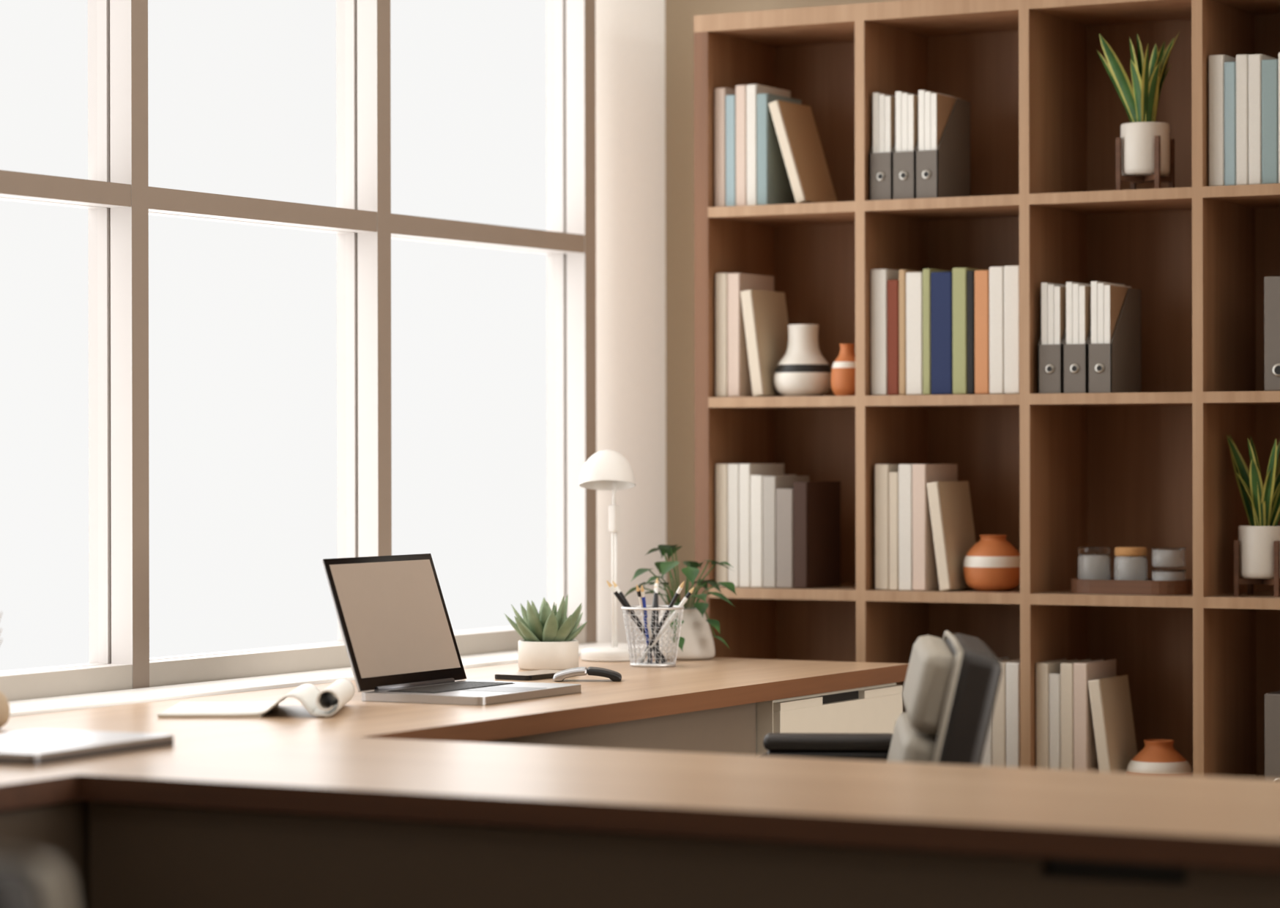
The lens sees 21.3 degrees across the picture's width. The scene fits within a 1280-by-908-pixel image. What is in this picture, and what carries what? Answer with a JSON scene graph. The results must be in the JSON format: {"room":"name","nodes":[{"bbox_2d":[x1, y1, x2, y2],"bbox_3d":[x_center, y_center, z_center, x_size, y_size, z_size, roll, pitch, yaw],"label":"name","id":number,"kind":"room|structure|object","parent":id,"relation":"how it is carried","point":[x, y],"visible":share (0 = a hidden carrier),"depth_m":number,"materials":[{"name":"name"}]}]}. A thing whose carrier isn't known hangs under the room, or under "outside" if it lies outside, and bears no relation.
{"room":"office","nodes":[
{"label":"office","id":0,"kind":"room"},
{"bbox_2d":[579,449,640,661],"bbox_3d":[-0.055,0.186,6.269,0.114,0.388,0.111,0,0,29],"label":"desk lamp","id":1,"kind":"object","parent":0,"point":[605,469],"depth_m":6.25,"materials":[{"name":"white metal"}]},
{"bbox_2d":[595,0,666,643],"bbox_3d":[-1.924,-0.216,3.539,0.100,2.700,8.400,0,0,29],"label":"wall","id":2,"kind":"structure","parent":0,"point":[630,124],"depth_m":6.89,"materials":[{"name":"paint"}]},
{"bbox_2d":[0,0,596,701],"bbox_3d":[-0.666,-0.419,5.803,0.088,1.599,2.233,0,0,29],"label":"window","id":3,"kind":"structure","parent":2,"relation":"in","point":[116,194],"depth_m":6.07,"materials":[{"name":"white paint"}]},
{"bbox_2d":[8,642,648,716],"bbox_3d":[-1.545,0.393,3.960,0.150,0.031,6.303,0,0,29],"label":"sill","id":4,"kind":"structure","parent":2,"relation":"attached to","point":[107,698],"depth_m":5.46,"materials":[{"name":"white paint"}]},
{"bbox_2d":[664,0,902,607],"bbox_3d":[2.377,-0.225,5.847,5.200,2.700,0.200,0,0,29],"label":"wall","id":5,"kind":"structure","parent":0,"point":[679,14],"depth_m":7.00,"materials":[{"name":"beige paint"}]},
{"label":"outside","id":6,"kind":"structure","parent":0,"visible":0},
{"bbox_2d":[0,0,547,670],"bbox_3d":[-1.171,-0.417,6.082,0.001,4.100,7.233,0,0,29],"label":"sky","id":7,"kind":"structure","parent":6,"point":[243,472],"depth_m":6.83,"materials":[{"name":"white"}]},
{"bbox_3d":[0.311,1.179,2.306,5.400,0.100,8.400,0,0,29],"label":"floor","id":8,"kind":"structure","parent":0,"visible":0},
{"bbox_2d":[0,853,70,907],"bbox_3d":[-0.456,0.687,2.419,0.634,0.887,0.615,0,0,29],"label":"office chair","id":9,"kind":"object","parent":8,"relation":"on","point":[26,881],"visible":1,"depth_m":2.08,"materials":[{"name":"grey fabric"}]},
{"bbox_2d":[0,655,1279,907],"bbox_3d":[-0.249,0.755,3.099,2.946,0.750,6.048,0,0,29],"label":"desk","id":10,"kind":"object","parent":8,"relation":"on","point":[652,787],"visible":0.94,"depth_m":3.90,"materials":[{"name":"brown wood"}]},
{"bbox_2d":[0,612,10,727],"bbox_3d":[-0.906,0.300,4.708,0.066,0.162,0.066,0,0,29],"label":"bud vase","id":11,"kind":"object","parent":10,"relation":"on","point":[4,706],"visible":1,"depth_m":4.70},
{"bbox_2d":[0,729,173,765],"bbox_3d":[-0.773,0.374,4.349,0.221,0.014,0.320,0,0,25],"label":"closed laptop","id":12,"kind":"object","parent":10,"relation":"on","point":[31,747],"visible":1,"depth_m":4.33,"materials":[{"name":"metal"}]},
{"bbox_2d":[157,678,354,718],"bbox_3d":[-0.565,0.361,5.034,0.264,0.040,0.255,0,0,0],"label":"rolled paper","id":13,"kind":"object","parent":10,"relation":"on","point":[326,702],"visible":1,"depth_m":4.99,"materials":[{"name":"paper"}]},
{"bbox_2d":[320,553,581,705],"bbox_3d":[-0.292,0.271,5.347,0.290,0.218,0.320,0,0,28],"label":"laptop","id":14,"kind":"object","parent":10,"relation":"on","point":[395,624],"visible":1,"depth_m":5.36,"materials":[{"name":"metal"}]},
{"bbox_2d":[495,669,563,680],"bbox_3d":[-0.178,0.376,5.785,0.074,0.008,0.150,0,0,33],"label":"phone","id":15,"kind":"object","parent":10,"relation":"on","point":[536,674],"visible":0.77,"depth_m":5.74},
{"bbox_2d":[504,594,587,670],"bbox_3d":[-0.166,0.315,6.012,0.143,0.130,0.135,0,0,16],"label":"succulent","id":16,"kind":"object","parent":10,"relation":"on","point":[548,643],"visible":1,"depth_m":5.97,"materials":[{"name":"green plant"}]},
{"bbox_2d":[552,666,621,681],"bbox_3d":[-0.088,0.369,5.699,0.115,0.021,0.058,0,0,0],"label":"mouse","id":17,"kind":"object","parent":10,"relation":"on","point":[613,675],"visible":1,"depth_m":5.67,"materials":[{"name":"plastic"}]},
{"bbox_2d":[606,577,694,667],"bbox_3d":[0.021,0.302,6.083,0.126,0.154,0.156,0,0,-37],"label":"pen holder","id":18,"kind":"object","parent":10,"relation":"on","point":[652,638],"visible":1,"depth_m":6.08,"materials":[{"name":"white metal"}]},
{"bbox_2d":[624,544,736,659],"bbox_3d":[0.075,0.274,6.297,0.206,0.210,0.237,0,0,-9],"label":"pothos plant","id":19,"kind":"object","parent":10,"relation":"on","point":[696,641],"visible":0.73,"depth_m":6.26,"materials":[{"name":"green plant"}]},
{"bbox_2d":[759,630,1002,765],"bbox_3d":[0.180,0.691,4.682,0.613,0.877,0.634,0,0,3],"label":"office chair","id":20,"kind":"object","parent":8,"relation":"on","point":[951,685],"visible":0.38,"depth_m":4.44,"materials":[{"name":"grey fabric"}]},
{"bbox_2d":[693,0,1279,779],"bbox_3d":[1.226,0.135,6.182,2.391,1.985,0.300,0,0,29],"label":"bookshelf","id":21,"kind":"object","parent":8,"relation":"on","point":[1056,474],"visible":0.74,"depth_m":6.48,"materials":[{"name":"brown wood"}]},
{"bbox_2d":[715,273,728,396],"bbox_3d":[0.194,-0.232,6.689,0.026,0.242,0.150,0,0,29],"label":"book","id":22,"kind":"object","parent":21,"relation":"in","point":[721,279],"visible":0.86,"depth_m":6.62,"materials":[{"name":"white paper"}]},
{"bbox_2d":[715,463,728,587],"bbox_3d":[0.194,0.139,6.690,0.027,0.240,0.150,0,0,29],"label":"book","id":23,"kind":"object","parent":21,"relation":"in","point":[721,469],"visible":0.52,"depth_m":6.62,"materials":[{"name":"beige paper"}]},
{"bbox_2d":[714,87,735,207],"bbox_3d":[0.191,-0.598,6.690,0.024,0.233,0.150,0,0,29],"label":"book","id":24,"kind":"object","parent":21,"relation":"in","point":[720,94],"visible":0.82,"depth_m":6.62,"materials":[{"name":"beige paper"}]},
{"bbox_2d":[725,94,735,206],"bbox_3d":[0.212,-0.590,6.679,0.021,0.218,0.150,0,0,29],"label":"book","id":25,"kind":"object","parent":21,"relation":"in","point":[730,99],"visible":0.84,"depth_m":6.61,"materials":[{"name":"blue paper"}]},
{"bbox_2d":[727,463,740,587],"bbox_3d":[0.217,0.139,6.677,0.024,0.240,0.150,0,0,29],"label":"book","id":26,"kind":"object","parent":21,"relation":"in","point":[733,469],"visible":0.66,"depth_m":6.61,"materials":[{"name":"white paper"}]},
{"bbox_2d":[735,84,746,205],"bbox_3d":[0.232,-0.599,6.668,0.023,0.236,0.150,0,0,29],"label":"book","id":27,"kind":"object","parent":21,"relation":"in","point":[741,90],"visible":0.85,"depth_m":6.60,"materials":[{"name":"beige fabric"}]},
{"bbox_2d":[727,273,774,396],"bbox_3d":[0.218,-0.232,6.676,0.027,0.241,0.150,0,0,29],"label":"book","id":28,"kind":"object","parent":21,"relation":"in","point":[739,375],"visible":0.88,"depth_m":6.61,"materials":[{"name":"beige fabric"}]},
{"bbox_2d":[739,463,784,587],"bbox_3d":[0.239,0.139,6.665,0.024,0.240,0.150,0,0,29],"label":"book","id":29,"kind":"object","parent":21,"relation":"in","point":[746,470],"visible":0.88,"depth_m":6.60,"materials":[{"name":"white paper"}]},
{"bbox_2d":[740,289,788,396],"bbox_3d":[0.252,-0.215,6.656,0.051,0.208,0.148,0,0,29],"label":"book","id":30,"kind":"object","parent":21,"relation":"in","point":[765,317],"visible":0.94,"depth_m":6.62,"materials":[{"name":"beige paper"}]},
{"bbox_2d":[746,84,790,205],"bbox_3d":[0.252,-0.599,6.657,0.022,0.236,0.150,0,0,29],"label":"book","id":31,"kind":"object","parent":21,"relation":"in","point":[753,90],"visible":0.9,"depth_m":6.59,"materials":[{"name":"white paper"}]},
{"bbox_2d":[750,474,796,587],"bbox_3d":[0.261,0.150,6.652,0.026,0.218,0.150,0,0,29],"label":"book","id":32,"kind":"object","parent":21,"relation":"in","point":[756,481],"visible":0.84,"depth_m":6.59,"materials":[{"name":"white paper"}]},
{"bbox_2d":[757,92,801,205],"bbox_3d":[0.272,-0.590,6.646,0.023,0.217,0.150,0,0,29],"label":"book","id":33,"kind":"object","parent":21,"relation":"in","point":[774,187],"visible":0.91,"depth_m":6.58,"materials":[{"name":"teal paper"}]},
{"bbox_2d":[776,488,793,588],"bbox_3d":[0.315,0.163,6.623,0.036,0.192,0.150,0,0,29],"label":"book","id":34,"kind":"object","parent":21,"relation":"in","point":[784,496],"visible":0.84,"depth_m":6.56,"materials":[{"name":"grey paper"}]},
{"bbox_2d":[763,475,809,588],"bbox_3d":[0.286,0.151,6.639,0.028,0.216,0.150,0,0,29],"label":"book","id":35,"kind":"object","parent":21,"relation":"in","point":[770,483],"visible":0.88,"depth_m":6.57,"materials":[{"name":"paper"}]},
{"bbox_2d":[773,324,831,396],"bbox_3d":[0.318,-0.181,6.609,0.116,0.140,0.116,0,0,29],"label":"vase","id":36,"kind":"object","parent":21,"relation":"in","point":[803,370],"visible":0.94,"depth_m":6.57,"materials":[{"name":"white ceramic"}]},
{"bbox_2d":[768,100,837,203],"bbox_3d":[0.318,-0.583,6.619,0.080,0.203,0.148,0,0,29],"label":"book","id":37,"kind":"object","parent":21,"relation":"in","point":[795,127],"visible":0.94,"depth_m":6.59,"materials":[{"name":"beige paper"}]},
{"bbox_2d":[793,481,840,588],"bbox_3d":[0.344,0.156,6.607,0.030,0.205,0.150,0,0,29],"label":"book","id":38,"kind":"object","parent":21,"relation":"in","point":[816,504],"visible":1,"depth_m":6.57,"materials":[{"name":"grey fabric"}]},
{"bbox_2d":[831,343,855,396],"bbox_3d":[0.398,-0.162,6.536,0.063,0.100,0.063,0,0,29],"label":"terracotta vase","id":39,"kind":"object","parent":21,"relation":"in","point":[843,373],"visible":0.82,"depth_m":6.51,"materials":[{"name":"orange ceramic"}]},
{"bbox_2d":[869,92,895,200],"bbox_3d":[0.493,-0.584,6.516,0.046,0.205,0.157,0,0,29],"label":"magazine file","id":40,"kind":"object","parent":21,"relation":"in","point":[884,105],"visible":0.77,"depth_m":6.45,"materials":[{"name":"paper"}]},
{"bbox_2d":[870,268,899,395],"bbox_3d":[0.489,-0.232,6.526,0.034,0.240,0.150,0,0,29],"label":"book","id":41,"kind":"object","parent":21,"relation":"in","point":[879,277],"visible":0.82,"depth_m":6.46,"materials":[{"name":"white paper"}]},
{"bbox_2d":[875,464,899,590],"bbox_3d":[0.495,0.139,6.523,0.029,0.239,0.150,0,0,29],"label":"book","id":42,"kind":"object","parent":21,"relation":"in","point":[882,471],"visible":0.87,"depth_m":6.46,"materials":[{"name":"beige paper"}]},
{"bbox_2d":[887,279,899,395],"bbox_3d":[0.515,-0.221,6.512,0.024,0.219,0.150,0,0,29],"label":"book","id":43,"kind":"object","parent":21,"relation":"in","point":[892,285],"visible":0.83,"depth_m":6.45,"materials":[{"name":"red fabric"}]},
{"bbox_2d":[888,472,899,590],"bbox_3d":[0.517,0.146,6.511,0.019,0.224,0.150,0,0,29],"label":"book","id":44,"kind":"object","parent":21,"relation":"in","point":[893,477],"visible":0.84,"depth_m":6.45,"materials":[{"name":"beige paper"}]},
{"bbox_2d":[892,91,918,199],"bbox_3d":[0.535,-0.584,6.493,0.046,0.205,0.157,0,0,29],"label":"magazine file","id":45,"kind":"object","parent":21,"relation":"in","point":[906,104],"visible":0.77,"depth_m":6.43,"materials":[{"name":"paper"}]},
{"bbox_2d":[898,464,913,590],"bbox_3d":[0.538,0.139,6.500,0.028,0.239,0.150,0,0,29],"label":"book","id":46,"kind":"object","parent":21,"relation":"in","point":[905,471],"visible":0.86,"depth_m":6.43,"materials":[{"name":"beige paper"}]},
{"bbox_2d":[899,269,922,395],"bbox_3d":[0.532,-0.231,6.502,0.014,0.238,0.150,0,0,29],"label":"book","id":47,"kind":"object","parent":21,"relation":"in","point":[902,272],"visible":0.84,"depth_m":6.44,"materials":[{"name":"beige paper"}]},
{"bbox_2d":[905,272,923,395],"bbox_3d":[0.554,-0.228,6.490,0.034,0.232,0.150,0,0,29],"label":"book","id":48,"kind":"object","parent":21,"relation":"in","point":[914,280],"visible":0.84,"depth_m":6.42,"materials":[{"name":"white paper"}]},
{"bbox_2d":[912,464,957,590],"bbox_3d":[0.563,0.139,6.486,0.028,0.239,0.150,0,0,29],"label":"book","id":49,"kind":"object","parent":21,"relation":"in","point":[924,562],"visible":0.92,"depth_m":6.42,"materials":[{"name":"beige paper"}]},
{"bbox_2d":[922,268,952,394],"bbox_3d":[0.576,-0.231,6.478,0.016,0.238,0.150,0,0,29],"label":"book","id":50,"kind":"object","parent":21,"relation":"in","point":[926,272],"visible":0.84,"depth_m":6.41,"materials":[{"name":"paper"}]},
{"bbox_2d":[930,271,953,394],"bbox_3d":[0.603,-0.227,6.463,0.043,0.231,0.150,0,0,29],"label":"book","id":51,"kind":"object","parent":21,"relation":"in","point":[941,282],"visible":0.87,"depth_m":6.40,"materials":[{"name":"blue paper"}]},
{"bbox_2d":[915,90,970,198],"bbox_3d":[0.577,-0.584,6.470,0.046,0.205,0.157,0,0,29],"label":"magazine file","id":52,"kind":"object","parent":21,"relation":"in","point":[942,151],"visible":0.91,"depth_m":6.42,"materials":[{"name":"cardboard"}]},
{"bbox_2d":[927,481,976,590],"bbox_3d":[0.597,0.155,6.466,0.050,0.206,0.148,0,0,29],"label":"book","id":53,"kind":"object","parent":21,"relation":"in","point":[950,501],"visible":0.97,"depth_m":6.43,"materials":[{"name":"beige paper"}]},
{"bbox_2d":[952,267,987,394],"bbox_3d":[0.635,-0.231,6.445,0.029,0.238,0.150,0,0,29],"label":"book","id":54,"kind":"object","parent":21,"relation":"in","point":[959,274],"visible":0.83,"depth_m":6.38,"materials":[{"name":"green paper"}]},
{"bbox_2d":[967,270,976,394],"bbox_3d":[0.655,-0.228,6.434,0.014,0.232,0.150,0,0,29],"label":"book","id":55,"kind":"object","parent":21,"relation":"in","point":[971,273],"visible":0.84,"depth_m":6.37,"materials":[{"name":"black paper"}]},
{"bbox_2d":[974,270,990,393],"bbox_3d":[0.675,-0.228,6.424,0.029,0.232,0.150,0,0,29],"label":"book","id":56,"kind":"object","parent":21,"relation":"in","point":[981,277],"visible":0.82,"depth_m":6.36,"materials":[{"name":"orange paper"}]},
{"bbox_2d":[963,534,1020,590],"bbox_3d":[0.667,0.205,6.417,0.112,0.105,0.112,0,0,29],"label":"terracotta vase","id":57,"kind":"object","parent":21,"relation":"in","point":[992,564],"visible":0.94,"depth_m":6.38,"materials":[{"name":"orange ceramic"}]},
{"bbox_2d":[980,658,1009,765],"bbox_3d":[0.681,0.509,6.421,0.027,0.238,0.150,0,0,29],"label":"book","id":58,"kind":"object","parent":21,"relation":"in","point":[987,757],"visible":0.06,"depth_m":6.35,"materials":[{"name":"beige paper"}]},
{"bbox_2d":[989,266,1005,393],"bbox_3d":[0.701,-0.231,6.409,0.029,0.238,0.150,0,0,29],"label":"book","id":59,"kind":"object","parent":21,"relation":"in","point":[996,358],"visible":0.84,"depth_m":6.34,"materials":[{"name":"white paper"}]},
{"bbox_2d":[992,658,1020,766],"bbox_3d":[0.705,0.508,6.408,0.027,0.239,0.150,0,0,29],"label":"book","id":60,"kind":"object","parent":21,"relation":"in","point":[999,716],"visible":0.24,"depth_m":6.34,"materials":[{"name":"beige paper"}]},
{"bbox_2d":[1003,265,1019,393],"bbox_3d":[0.728,-0.232,6.394,0.032,0.239,0.150,0,0,29],"label":"book","id":61,"kind":"object","parent":21,"relation":"in","point":[1011,273],"visible":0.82,"depth_m":6.33,"materials":[{"name":"white paper"}]},
{"bbox_2d":[1006,660,1020,767],"bbox_3d":[0.730,0.508,6.394,0.027,0.239,0.150,0,0,29],"label":"book","id":62,"kind":"object","parent":21,"relation":"in","point":[1013,668],"visible":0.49,"depth_m":6.33,"materials":[{"name":"white paper"}]},
{"bbox_2d":[1038,282,1066,393],"bbox_3d":[0.794,-0.215,6.350,0.046,0.205,0.157,0,0,29],"label":"magazine file","id":63,"kind":"object","parent":21,"relation":"in","point":[1053,295],"visible":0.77,"depth_m":6.29,"materials":[{"name":"paper"}]},
{"bbox_2d":[1049,672,1061,769],"bbox_3d":[0.802,0.517,6.354,0.022,0.221,0.150,0,0,29],"label":"book","id":64,"kind":"object","parent":21,"relation":"in","point":[1054,678],"visible":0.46,"depth_m":6.29,"materials":[{"name":"beige paper"}]},
{"bbox_2d":[1036,659,1077,768],"bbox_3d":[0.781,0.508,6.366,0.026,0.240,0.150,0,0,29],"label":"book","id":65,"kind":"object","parent":21,"relation":"in","point":[1043,669],"visible":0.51,"depth_m":6.30,"materials":[{"name":"beige paper"}]},
{"bbox_2d":[1060,659,1091,770],"bbox_3d":[0.824,0.507,6.342,0.025,0.241,0.150,0,0,29],"label":"book","id":66,"kind":"object","parent":21,"relation":"in","point":[1067,742],"visible":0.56,"depth_m":6.28,"materials":[{"name":"beige paper"}]},
{"bbox_2d":[1062,281,1091,393],"bbox_3d":[0.837,-0.215,6.327,0.046,0.205,0.157,0,0,29],"label":"magazine file","id":67,"kind":"object","parent":21,"relation":"in","point":[1075,361],"visible":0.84,"depth_m":6.26,"materials":[{"name":"paper"}]},
{"bbox_2d":[1073,659,1115,771],"bbox_3d":[0.847,0.507,6.329,0.027,0.242,0.150,0,0,29],"label":"book","id":68,"kind":"object","parent":21,"relation":"in","point":[1085,752],"visible":0.54,"depth_m":6.27,"materials":[{"name":"beige paper"}]},
{"bbox_2d":[1088,675,1137,772],"bbox_3d":[0.881,0.521,6.309,0.050,0.213,0.148,0,0,29],"label":"book","id":69,"kind":"object","parent":21,"relation":"in","point":[1110,697],"visible":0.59,"depth_m":6.28,"materials":[{"name":"beige paper"}]},
{"bbox_2d":[1087,281,1141,393],"bbox_3d":[0.880,-0.215,6.303,0.046,0.205,0.157,0,0,29],"label":"magazine file","id":70,"kind":"object","parent":21,"relation":"in","point":[1114,344],"visible":0.94,"depth_m":6.25,"materials":[{"name":"cardboard"}]},
{"bbox_2d":[1070,546,1192,595],"bbox_3d":[0.908,0.215,6.284,0.230,0.085,0.110,0,0,29],"label":"tray","id":71,"kind":"object","parent":21,"relation":"in","point":[1116,586],"visible":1,"depth_m":6.25,"materials":[{"name":"brown wood"}]},
{"bbox_2d":[1096,32,1179,190],"bbox_3d":[0.928,-0.632,6.311,0.150,0.299,0.186,0,0,29],"label":"snake plant","id":72,"kind":"object","parent":21,"relation":"in","point":[1145,149],"visible":1,"depth_m":6.26,"materials":[{"name":"green plant"}]},
{"bbox_2d":[1126,738,1192,775],"bbox_3d":[0.956,0.577,6.258,0.120,0.100,0.120,0,0,29],"label":"terracotta vase","id":73,"kind":"object","parent":21,"relation":"in","point":[1158,756],"visible":0.6,"depth_m":6.22,"materials":[{"name":"orange ceramic"}]},
{"bbox_2d":[1208,54,1236,185],"bbox_3d":[1.076,-0.602,6.202,0.029,0.238,0.150,0,0,29],"label":"book","id":74,"kind":"object","parent":21,"relation":"in","point":[1216,62],"visible":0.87,"depth_m":6.14,"materials":[{"name":"white paper"}]},
{"bbox_2d":[1224,61,1236,185],"bbox_3d":[1.099,-0.595,6.189,0.021,0.224,0.150,0,0,29],"label":"book","id":75,"kind":"object","parent":21,"relation":"in","point":[1230,67],"visible":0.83,"depth_m":6.12,"materials":[{"name":"paper"}]},
{"bbox_2d":[1236,54,1249,185],"bbox_3d":[1.118,-0.601,6.178,0.022,0.236,0.150,0,0,29],"label":"book","id":76,"kind":"object","parent":21,"relation":"in","point":[1242,60],"visible":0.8,"depth_m":6.11,"materials":[{"name":"white paper"}]},
{"bbox_2d":[1226,434,1279,596],"bbox_3d":[1.145,0.110,6.175,0.143,0.293,0.140,0,0,-5],"label":"snake plant","id":77,"kind":"object","parent":21,"relation":"in","point":[1256,550],"visible":1,"depth_m":6.15,"materials":[{"name":"green plant"}]},
{"bbox_2d":[1248,54,1277,184],"bbox_3d":[1.139,-0.601,6.167,0.024,0.235,0.150,0,0,29],"label":"book","id":78,"kind":"object","parent":21,"relation":"in","point":[1254,60],"visible":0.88,"depth_m":6.10,"materials":[{"name":"white paper"}]},
{"bbox_2d":[1261,59,1278,183],"bbox_3d":[1.164,-0.595,6.153,0.030,0.224,0.150,0,0,29],"label":"book","id":79,"kind":"object","parent":21,"relation":"in","point":[1270,67],"visible":0.99,"depth_m":6.09,"materials":[{"name":"paper"}]},
{"bbox_2d":[1264,276,1279,391],"bbox_3d":[1.179,-0.216,6.144,0.055,0.205,0.152,0,0,29],"label":"binder","id":80,"kind":"object","parent":21,"relation":"in","point":[1272,284],"visible":1,"depth_m":6.08,"materials":[{"name":"paper"}]},
{"bbox_2d":[1264,690,1279,779],"bbox_3d":[1.179,0.528,6.145,0.055,0.197,0.152,0,0,29],"label":"binder","id":81,"kind":"object","parent":21,"relation":"in","point":[1272,700],"visible":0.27,"depth_m":6.09,"materials":[{"name":"plastic"}]},
{"bbox_2d":[1278,51,1279,183],"bbox_3d":[1.188,-0.601,6.140,0.024,0.236,0.150,0,0,29],"label":"book","id":82,"kind":"object","parent":21,"relation":"in","point":[1279,52],"visible":1,"depth_m":6.08,"materials":[{"name":"white paper"}]}
]}

